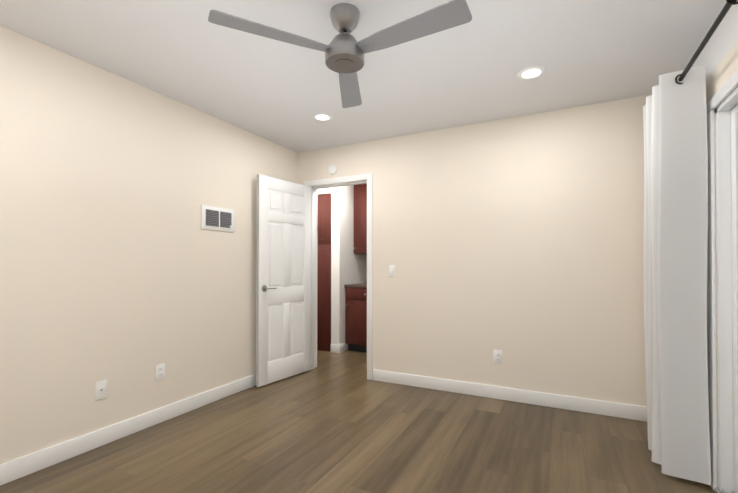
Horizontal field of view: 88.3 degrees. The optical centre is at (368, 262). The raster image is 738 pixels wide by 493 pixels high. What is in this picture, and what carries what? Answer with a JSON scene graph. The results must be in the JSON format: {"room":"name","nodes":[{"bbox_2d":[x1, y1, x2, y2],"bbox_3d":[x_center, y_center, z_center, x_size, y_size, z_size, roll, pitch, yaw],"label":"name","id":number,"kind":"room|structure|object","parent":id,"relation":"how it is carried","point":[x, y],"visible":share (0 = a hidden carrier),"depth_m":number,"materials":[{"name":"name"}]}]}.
{"room":"empty bedroom","nodes":[
{"label":"empty bedroom","id":0,"kind":"room"},
{"bbox_2d":[0,25,366,463],"bbox_3d":[-1.298,-0.029,3.442,0.170,2.440,6.379,0,-1,27],"label":"wall","id":1,"kind":"structure","parent":0,"point":[123,273],"depth_m":2.54,"materials":[{"name":"paint"}]},
{"bbox_2d":[95,379,106,399],"bbox_3d":[-1.725,0.823,2.452,0.016,0.116,0.072,0,-1,27],"label":"outlet","id":2,"kind":"object","parent":1,"relation":"attached to","point":[100,389],"visible":1,"depth_m":2.45,"materials":[{"name":"white plastic"}]},
{"bbox_2d":[0,374,255,485],"bbox_3d":[-1.701,1.129,2.482,0.030,0.110,4.040,0,-1,27],"label":"baseboard","id":3,"kind":"structure","parent":1,"relation":"attached to","point":[17,468],"depth_m":2.49,"materials":[{"name":"white wood"}]},
{"bbox_2d":[156,363,164,380],"bbox_3d":[-1.545,0.811,2.815,0.009,0.116,0.072,0,-1,27],"label":"electrical outlet","id":4,"kind":"object","parent":1,"relation":"attached to","point":[160,371],"visible":1,"depth_m":2.81,"materials":[{"name":"white plastic"}]},
{"bbox_2d":[201,205,234,231],"bbox_3d":[-1.295,-0.375,3.292,0.034,0.200,0.355,0,-1,27],"label":"air vent","id":5,"kind":"object","parent":1,"relation":"in","point":[217,219],"visible":1,"depth_m":3.27,"materials":[{"name":"white plastic"}]},
{"bbox_2d":[331,344,344,352],"bbox_3d":[0.906,1.141,4.048,3.472,0.110,0.821,0,-1,27],"label":"baseboard","id":6,"kind":"structure","parent":1,"relation":"attached to","point":[337,348],"depth_m":5.06,"materials":[{"name":"white wood"}]},
{"bbox_2d":[354,184,366,253],"bbox_3d":[0.142,-0.615,5.726,0.337,0.990,1.007,0,-1,27],"label":"upper cabinet","id":7,"kind":"object","parent":1,"relation":"attached to","point":[360,218],"visible":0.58,"depth_m":5.32,"materials":[{"name":"brown wood"}]},
{"bbox_2d":[318,188,330,194],"bbox_3d":[-0.683,-0.011,5.545,0.690,2.440,0.630,0,-1,27],"label":"wall","id":8,"kind":"structure","parent":0,"point":[324,190],"depth_m":5.16,"materials":[{"name":"paint"}]},
{"bbox_2d":[0,350,715,492],"bbox_3d":[-0.449,1.218,3.081,5.202,0.060,6.520,0,-1,27],"label":"floor","id":9,"kind":"structure","parent":0,"point":[331,422],"depth_m":2.42,"materials":[{"name":"brown wood"}]},
{"bbox_2d":[317,194,330,351],"bbox_3d":[-0.684,0.141,5.513,0.676,2.135,0.630,0,-1,27],"label":"tall cabinet","id":10,"kind":"object","parent":9,"relation":"on","point":[324,273],"visible":0.29,"depth_m":5.15,"materials":[{"name":"brown wood"}]},
{"bbox_2d":[345,283,366,351],"bbox_3d":[0.235,0.776,5.541,0.635,0.864,1.230,0,-1,27],"label":"base cabinet","id":11,"kind":"object","parent":9,"relation":"on","point":[356,317],"depth_m":5.07,"materials":[{"name":"brown wood"}]},
{"bbox_2d":[0,0,725,152],"bbox_3d":[-0.449,-1.302,3.101,5.202,0.100,6.520,0,-1,27],"label":"ceiling","id":12,"kind":"structure","parent":0,"point":[581,52],"depth_m":2.32,"materials":[{"name":"paint"}]},
{"bbox_2d":[312,113,331,120],"bbox_3d":[-0.400,-1.247,3.267,0.170,0.007,0.170,0,-1,27],"label":"recessed light","id":13,"kind":"object","parent":12,"relation":"in","point":[322,117],"visible":1,"depth_m":3.26,"materials":[{"name":"white"}]},
{"bbox_2d":[208,0,471,107],"bbox_3d":[-0.012,-1.130,1.891,1.049,0.264,1.138,0,-1,27],"label":"ceiling fan","id":14,"kind":"object","parent":12,"relation":"hanging from","point":[344,50],"visible":1,"depth_m":1.80,"materials":[{"name":"silver metal"}]},
{"bbox_2d":[518,66,544,79],"bbox_3d":[1.077,-1.253,2.520,0.170,0.007,0.170,0,-1,27],"label":"recessed light","id":15,"kind":"object","parent":12,"relation":"in","point":[533,72],"visible":1,"depth_m":2.51,"materials":[{"name":"white"}]},
{"bbox_2d":[298,94,651,406],"bbox_3d":[0.733,-0.027,3.602,3.370,2.440,0.140,0,-1,27],"label":"wall","id":16,"kind":"structure","parent":0,"point":[518,241],"depth_m":3.26,"materials":[{"name":"paint"}]},
{"bbox_2d":[328,165,336,173],"bbox_3d":[-0.392,-0.999,4.085,0.104,0.104,0.030,0,-1,27],"label":"smoke detector","id":17,"kind":"object","parent":16,"relation":"attached to","point":[332,169],"visible":0.98,"depth_m":4.07,"materials":[{"name":"white plastic"}]},
{"bbox_2d":[304,173,371,379],"bbox_3d":[-0.308,0.144,4.130,0.845,2.105,0.176,0,-1,27],"label":"door frame","id":18,"kind":"structure","parent":16,"relation":"attached to","point":[368,177],"depth_m":4.10,"materials":[{"name":"white wood"}]},
{"bbox_2d":[256,174,310,386],"bbox_3d":[-0.875,0.173,3.925,0.169,2.020,0.731,0,-1,27],"label":"door","id":19,"kind":"structure","parent":18,"relation":"attached to","point":[283,306],"depth_m":3.86,"materials":[{"name":"white wood"}]},
{"bbox_2d":[389,265,395,276],"bbox_3d":[0.230,0.084,3.771,0.072,0.116,0.010,0,-1,27],"label":"light switch","id":20,"kind":"object","parent":16,"relation":"attached to","point":[392,270],"visible":1,"depth_m":3.77,"materials":[{"name":"white plastic"}]},
{"bbox_2d":[493,350,501,363],"bbox_3d":[1.123,0.822,3.315,0.072,0.116,0.009,0,-1,27],"label":"electrical outlet","id":21,"kind":"object","parent":16,"relation":"attached to","point":[497,356],"visible":1,"depth_m":3.31,"materials":[{"name":"white plastic"}]},
{"bbox_2d":[373,369,646,421],"bbox_3d":[1.122,1.135,3.310,2.420,0.110,0.013,0,-1,27],"label":"baseboard","id":22,"kind":"structure","parent":16,"relation":"attached to","point":[621,410],"depth_m":3.22,"materials":[{"name":"white wood"}]},
{"bbox_2d":[683,0,737,486],"bbox_3d":[1.831,-0.041,1.938,0.092,2.440,6.520,0,-1,27],"label":"wall","id":23,"kind":"structure","parent":0,"point":[718,57],"depth_m":1.91,"materials":[{"name":"paint"}]},
{"bbox_2d":[643,0,737,485],"bbox_3d":[1.442,0.059,1.545,0.247,2.190,2.714,0,-1,27],"label":"curtain","id":24,"kind":"object","parent":23,"relation":"attached to","point":[675,210],"visible":1,"depth_m":2.05,"materials":[{"name":"white fabric"}]},
{"bbox_2d":[706,70,737,492],"bbox_3d":[1.413,0.157,1.133,0.104,2.030,1.970,0,-1,27],"label":"door frame","id":25,"kind":"structure","parent":23,"relation":"in","point":[722,260],"depth_m":1.92,"materials":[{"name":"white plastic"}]}
]}

